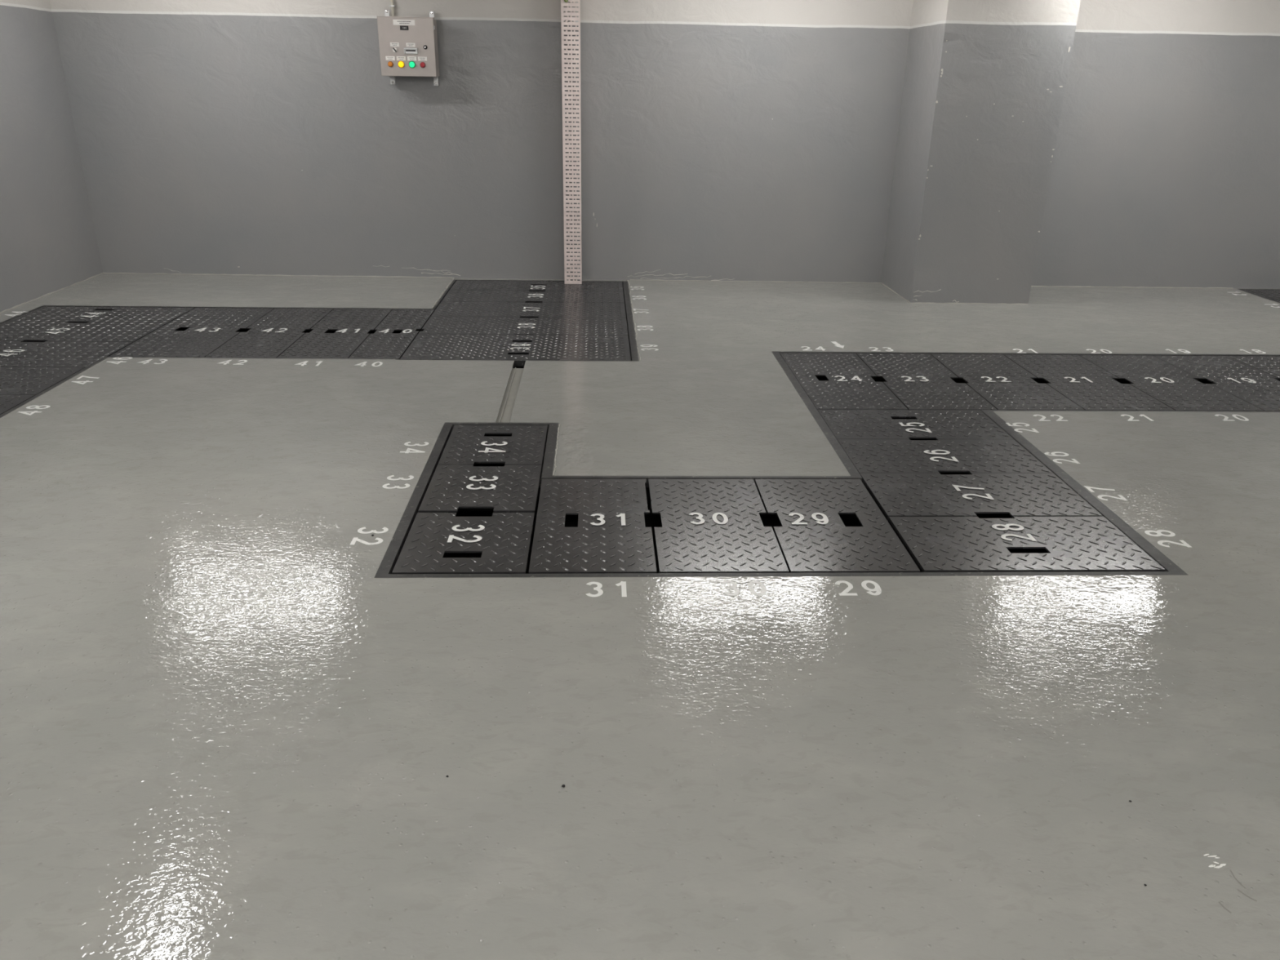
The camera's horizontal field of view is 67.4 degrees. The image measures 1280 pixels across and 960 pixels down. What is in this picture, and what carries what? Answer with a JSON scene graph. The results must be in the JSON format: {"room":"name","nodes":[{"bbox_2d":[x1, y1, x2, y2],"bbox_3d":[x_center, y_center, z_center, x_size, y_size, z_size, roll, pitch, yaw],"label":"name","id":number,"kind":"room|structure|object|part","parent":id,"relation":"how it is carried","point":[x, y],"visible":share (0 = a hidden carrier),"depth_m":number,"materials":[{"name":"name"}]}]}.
{"room":"industrial utility room","nodes":[
{"label":"industrial utility room","id":0,"kind":"room"},
{"bbox_2d":[0,0,102,311],"bbox_3d":[-4.235,0.251,-0.454,0.200,2.880,17.300,0,23,-2],"label":"wall","id":1,"kind":"structure","parent":0,"point":[48,242],"depth_m":7.09,"materials":[{"name":"paint"}]},
{"bbox_2d":[0,272,452,313],"bbox_3d":[-2.971,-1.013,6.363,2.917,0.015,3.753,0,23,-2],"label":"trim","id":2,"kind":"structure","parent":1,"relation":"attached to","point":[102,273],"depth_m":8.05,"materials":[{"name":"paint"}]},
{"bbox_2d":[0,273,1279,959],"bbox_3d":[2.405,1.752,0.503,13.350,0.459,17.600,0,23,-2],"label":"floor","id":3,"kind":"structure","parent":0,"point":[224,735],"depth_m":2.67,"materials":[{"name":"grey paint"}]},
{"bbox_2d":[0,280,639,417],"bbox_3d":[-2.137,-0.846,6.048,4.233,0.036,4.260,0,23,-2],"label":"frame","id":4,"kind":"object","parent":3,"relation":"in","point":[632,340],"visible":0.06,"depth_m":6.41,"materials":[{"name":"paint"}]},
{"bbox_2d":[0,394,35,414],"bbox_3d":[-3.647,-0.238,4.504,1.047,0.031,1.009,0,23,-2],"label":"cover","id":5,"kind":"object","parent":4,"relation":"on","point":[7,402],"visible":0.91,"depth_m":4.89,"materials":[{"name":"grey metal"}]},
{"bbox_2d":[0,366,84,395],"bbox_3d":[-3.677,-0.532,5.213,1.047,0.031,0.518,0,23,-2],"label":"cover","id":6,"kind":"object","parent":4,"relation":"on","point":[14,380],"visible":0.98,"depth_m":5.26,"materials":[{"name":"grey metal"}]},
{"bbox_2d":[0,341,133,367],"bbox_3d":[-3.692,-0.744,5.723,1.061,0.031,0.576,0,23,-2],"label":"cover","id":7,"kind":"object","parent":4,"relation":"on","point":[12,353],"visible":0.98,"depth_m":5.74,"materials":[{"name":"grey metal"}]},
{"bbox_2d":[0,321,167,342],"bbox_3d":[-3.713,-0.953,6.228,1.061,0.031,0.506,0,23,-2],"label":"cover","id":8,"kind":"object","parent":4,"relation":"on","point":[22,331],"visible":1,"depth_m":6.23,"materials":[{"name":"grey metal"}]},
{"bbox_2d":[6,306,195,323],"bbox_3d":[-3.732,-1.142,6.684,1.061,0.031,0.474,0,23,-2],"label":"cover","id":9,"kind":"object","parent":4,"relation":"in","point":[67,314],"visible":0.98,"depth_m":6.67,"materials":[{"name":"grey metal"}]},
{"bbox_2d":[108,307,274,357],"bbox_3d":[-2.898,-0.975,6.317,0.556,0.031,1.349,0,23,-2],"label":"cover","id":10,"kind":"object","parent":4,"relation":"on","point":[208,329],"visible":0.98,"depth_m":6.22,"materials":[{"name":"grey metal"}]},
{"bbox_2d":[204,307,333,357],"bbox_3d":[-2.406,-0.975,6.338,0.416,0.031,1.349,0,23,-2],"label":"cover","id":11,"kind":"object","parent":4,"relation":"on","point":[269,336],"visible":0.98,"depth_m":6.23,"materials":[{"name":"grey metal"}]},
{"bbox_2d":[277,308,392,358],"bbox_3d":[-1.984,-0.974,6.356,0.416,0.031,1.349,0,23,-2],"label":"cover","id":12,"kind":"object","parent":4,"relation":"on","point":[353,326],"visible":0.98,"depth_m":6.25,"materials":[{"name":"grey metal"}]},
{"bbox_2d":[348,309,435,359],"bbox_3d":[-1.621,-0.974,6.371,0.300,0.031,1.349,0,23,-2],"label":"cover","id":13,"kind":"object","parent":4,"relation":"in","point":[384,343],"visible":0.98,"depth_m":6.26,"materials":[{"name":"grey metal"}]},
{"bbox_2d":[400,333,631,360],"bbox_3d":[-0.757,-0.829,6.059,1.383,0.031,0.628,0,23,-2],"label":"cover","id":14,"kind":"object","parent":4,"relation":"on","point":[424,346],"visible":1,"depth_m":6.04,"materials":[{"name":"grey metal"}]},
{"bbox_2d":[418,316,627,335],"bbox_3d":[-0.780,-1.048,6.587,1.383,0.031,0.504,0,23,-2],"label":"cover","id":15,"kind":"object","parent":4,"relation":"on","point":[434,325],"visible":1,"depth_m":6.57,"materials":[{"name":"grey metal"}]},
{"bbox_2d":[431,301,626,318],"bbox_3d":[-0.799,-1.242,7.054,1.383,0.031,0.499,0,23,-2],"label":"cover","id":16,"kind":"object","parent":4,"relation":"on","point":[446,308],"visible":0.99,"depth_m":7.04,"materials":[{"name":"grey metal"}]},
{"bbox_2d":[441,289,624,302],"bbox_3d":[-0.818,-1.421,7.485,1.383,0.031,0.420,0,23,-2],"label":"cover","id":17,"kind":"object","parent":4,"relation":"on","point":[525,296],"visible":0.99,"depth_m":7.46,"materials":[{"name":"grey metal"}]},
{"bbox_2d":[449,280,622,291],"bbox_3d":[-0.834,-1.581,7.871,1.383,0.031,0.403,0,23,-2],"label":"cover","id":18,"kind":"object","parent":4,"relation":"in","point":[465,285],"visible":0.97,"depth_m":7.85,"materials":[{"name":"grey metal"}]},
{"bbox_2d":[374,351,1279,577],"bbox_3d":[1.704,-0.223,4.714,5.314,0.036,2.980,0,23,-2],"label":"frame","id":19,"kind":"object","parent":3,"relation":"in","point":[385,569],"visible":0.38,"depth_m":4.06,"materials":[{"name":"paint"}]},
{"bbox_2d":[391,512,534,573],"bbox_3d":[-0.627,0.233,3.501,0.452,0.031,0.491,0,23,-2],"label":"cover","id":20,"kind":"object","parent":19,"relation":"on","point":[504,540],"visible":0.98,"depth_m":3.47,"materials":[{"name":"grey metal"}]},
{"bbox_2d":[417,464,542,516],"bbox_3d":[-0.646,0.038,3.970,0.452,0.031,0.485,0,23,-2],"label":"cover","id":21,"kind":"object","parent":19,"relation":"on","point":[508,488],"visible":0.99,"depth_m":3.94,"materials":[{"name":"grey metal"}]},
{"bbox_2d":[437,425,547,466],"bbox_3d":[-0.666,-0.156,4.437,0.452,0.031,0.516,0,23,-2],"label":"cover","id":22,"kind":"object","parent":19,"relation":"on","point":[465,444],"visible":0.99,"depth_m":4.42,"materials":[{"name":"grey metal"}]},
{"bbox_2d":[528,479,656,573],"bbox_3d":[-0.178,0.167,3.679,0.439,0.031,0.835,0,23,-2],"label":"cover","id":23,"kind":"object","parent":19,"relation":"on","point":[611,535],"visible":1,"depth_m":3.60,"materials":[{"name":"grey metal"}]},
{"bbox_2d":[648,479,788,573],"bbox_3d":[0.275,0.167,3.698,0.448,0.031,0.835,0,23,-2],"label":"cover","id":24,"kind":"object","parent":19,"relation":"on","point":[709,526],"visible":0.99,"depth_m":3.62,"materials":[{"name":"grey metal"}]},
{"bbox_2d":[754,479,919,573],"bbox_3d":[0.732,0.168,3.718,0.453,0.031,0.835,0,23,-2],"label":"cover","id":25,"kind":"object","parent":19,"relation":"on","point":[812,537],"visible":0.99,"depth_m":3.64,"materials":[{"name":"grey metal"}]},
{"bbox_2d":[779,352,907,409],"bbox_3d":[1.139,-0.572,5.522,0.480,0.031,1.116,0,23,-2],"label":"cover","id":26,"kind":"object","parent":19,"relation":"on","point":[850,384],"visible":0.98,"depth_m":5.43,"materials":[{"name":"grey metal"}]},
{"bbox_2d":[817,409,1013,439],"bbox_3d":[1.359,-0.269,4.801,0.860,0.031,0.444,0,23,-2],"label":"cover","id":27,"kind":"object","parent":19,"relation":"on","point":[843,424],"visible":0.99,"depth_m":4.79,"materials":[{"name":"grey metal"}]},
{"bbox_2d":[856,353,997,410],"bbox_3d":[1.619,-0.572,5.542,0.469,0.031,1.116,0,23,-2],"label":"cover","id":28,"kind":"object","parent":19,"relation":"on","point":[919,381],"visible":0.99,"depth_m":5.46,"materials":[{"name":"grey metal"}]},
{"bbox_2d":[836,439,1053,474],"bbox_3d":[1.376,-0.101,4.396,0.860,0.031,0.425,0,23,-2],"label":"cover","id":29,"kind":"object","parent":19,"relation":"on","point":[867,455],"visible":1,"depth_m":4.38,"materials":[{"name":"grey metal"}]},
{"bbox_2d":[859,472,1102,521],"bbox_3d":[1.393,0.067,3.991,0.860,0.031,0.445,0,23,-2],"label":"cover","id":30,"kind":"object","parent":19,"relation":"on","point":[895,494],"visible":0.98,"depth_m":3.97,"materials":[{"name":"grey metal"}]},
{"bbox_2d":[930,354,1084,410],"bbox_3d":[2.090,-0.571,5.562,0.462,0.031,1.116,0,23,-2],"label":"cover","id":31,"kind":"object","parent":19,"relation":"on","point":[1002,382],"visible":0.98,"depth_m":5.48,"materials":[{"name":"grey metal"}]},
{"bbox_2d":[888,516,1164,572],"bbox_3d":[1.411,0.241,3.570,0.860,0.031,0.446,0,23,-2],"label":"cover","id":32,"kind":"object","parent":19,"relation":"on","point":[935,544],"visible":0.98,"depth_m":3.54,"materials":[{"name":"grey metal"}]},
{"bbox_2d":[1003,354,1175,410],"bbox_3d":[2.567,-0.571,5.583,0.482,0.031,1.116,0,23,-2],"label":"cover","id":33,"kind":"object","parent":19,"relation":"on","point":[1084,383],"visible":0.99,"depth_m":5.49,"materials":[{"name":"grey metal"}]},
{"bbox_2d":[1079,355,1263,410],"bbox_3d":[3.053,-0.571,5.603,0.479,0.031,1.116,0,23,-2],"label":"cover","id":34,"kind":"object","parent":19,"relation":"on","point":[1171,385],"visible":0.98,"depth_m":5.53,"materials":[{"name":"grey metal"}]},
{"bbox_2d":[1153,355,1279,411],"bbox_3d":[3.540,-0.570,5.624,0.486,0.031,1.116,0,23,-2],"label":"cover","id":35,"kind":"object","parent":19,"relation":"on","point":[1258,388],"visible":1,"depth_m":5.68,"materials":[{"name":"grey metal"}]},
{"bbox_2d":[1228,355,1279,379],"bbox_3d":[4.038,-0.570,5.645,0.500,0.031,1.116,0,23,-2],"label":"cover","id":36,"kind":"object","parent":19,"relation":"on","point":[1270,365],"visible":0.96,"depth_m":6.00,"materials":[{"name":"grey metal"}]},
{"bbox_2d":[1237,288,1279,302],"bbox_3d":[5.630,-1.312,7.516,0.952,0.036,1.640,0,23,-2],"label":"frame","id":37,"kind":"object","parent":3,"relation":"in","point":[1237,289],"visible":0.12,"depth_m":8.24,"materials":[{"name":"metal"}]},
{"bbox_2d":[1241,289,1279,299],"bbox_3d":[5.603,-1.546,8.073,0.907,0.031,0.396,0,23,-2],"label":"cover","id":38,"kind":"object","parent":37,"relation":"on","point":[1268,294],"visible":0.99,"depth_m":8.09,"materials":[{"name":"grey metal"}]},
{"bbox_2d":[49,0,1279,288],"bbox_3d":[2.072,-3.048,7.794,13.400,2.880,0.440,0,23,-2],"label":"wall","id":39,"kind":"structure","parent":0,"point":[722,140],"depth_m":7.71,"materials":[{"name":"paint"}]},
{"bbox_2d":[389,0,395,16],"bbox_3d":[-1.876,-3.933,7.160,0.038,0.894,0.035,0,23,-2],"label":"conduit pipe","id":40,"kind":"object","parent":39,"relation":"attached to","point":[392,5],"visible":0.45,"depth_m":7.29,"materials":[{"name":"metal"}]},
{"bbox_2d":[377,9,439,85],"bbox_3d":[-1.754,-3.289,7.303,0.425,0.530,0.217,0,23,-2],"label":"control box","id":41,"kind":"object","parent":39,"relation":"attached to","point":[408,45],"visible":1,"depth_m":7.22,"materials":[{"name":"silver metal"}]},
{"bbox_3d":[-1.885,-3.185,7.243,0.068,0.029,0.002,0,23,-2],"label":"label plate","id":42,"kind":"part","parent":41,"relation":"part of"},
{"bbox_3d":[-1.843,-3.272,7.209,0.067,0.029,0.002,0,23,-2],"label":"label plate","id":43,"kind":"part","parent":41,"relation":"part of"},
{"bbox_3d":[-1.805,-3.184,7.247,0.068,0.029,0.002,0,23,-2],"label":"label plate","id":44,"kind":"part","parent":41,"relation":"part of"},
{"bbox_2d":[397,60,404,67],"bbox_3d":[-1.807,-3.143,7.256,0.051,0.051,0.020,0,23,-2],"label":"lamp","id":45,"kind":"object","parent":41,"relation":"attached to","point":[401,64],"depth_m":7.25,"materials":[{"name":"yellow plastic"}]},
{"bbox_3d":[-1.760,-3.412,7.154,0.161,0.038,0.002,0,23,-2],"label":"label plate","id":46,"kind":"part","parent":41,"relation":"part of","materials":[{"name":"white plastic"}]},
{"bbox_3d":[-1.724,-3.271,7.214,0.068,0.029,0.002,0,23,-2],"label":"label plate","id":47,"kind":"part","parent":41,"relation":"part of","materials":[{"name":"white plastic"}]},
{"bbox_3d":[-1.724,-3.184,7.250,0.068,0.029,0.002,0,23,-2],"label":"label plate","id":48,"kind":"part","parent":41,"relation":"part of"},
{"bbox_2d":[408,61,415,68],"bbox_3d":[-1.725,-3.143,7.259,0.051,0.051,0.020,0,23,-2],"label":"lamp","id":49,"kind":"object","parent":41,"relation":"attached to","point":[411,64],"depth_m":7.26,"materials":[{"name":"green plastic"}]},
{"bbox_3d":[-1.645,-3.184,7.253,0.068,0.029,0.002,0,23,-2],"label":"label plate","id":50,"kind":"part","parent":41,"relation":"part of","materials":[{"name":"white plastic"}]},
{"bbox_2d":[560,0,582,284],"bbox_3d":[-0.533,-2.982,7.491,0.141,2.858,0.247,0,23,-2],"label":"cable tray","id":51,"kind":"object","parent":39,"relation":"attached to","point":[568,211],"visible":1,"depth_m":7.53,"materials":[{"name":"metal"}]},
{"bbox_3d":[-0.469,-2.974,7.473,0.014,2.858,0.161,0,23,-2],"label":"rail","id":52,"kind":"part","parent":51,"relation":"part of","materials":[{"name":"metal"}]},
{"bbox_2d":[630,279,1027,304],"bbox_3d":[1.542,-1.612,8.010,3.189,0.013,0.755,8,24,17],"label":"trim","id":53,"kind":"structure","parent":39,"relation":"attached to","point":[630,279],"depth_m":8.16,"materials":[{"name":"paint"}]},
{"bbox_2d":[1031,285,1233,288],"bbox_3d":[4.070,-1.651,8.217,2.071,0.015,0.016,0,23,-2],"label":"trim","id":54,"kind":"structure","parent":39,"relation":"attached to","point":[1031,286],"depth_m":8.22,"materials":[{"name":"paint"}]},
{"bbox_2d":[881,0,1080,303],"bbox_3d":[2.575,-2.848,7.332,0.940,2.880,0.845,0,23,-2],"label":"column","id":55,"kind":"structure","parent":0,"point":[984,83],"depth_m":7.10,"materials":[{"name":"paint"}]}
]}

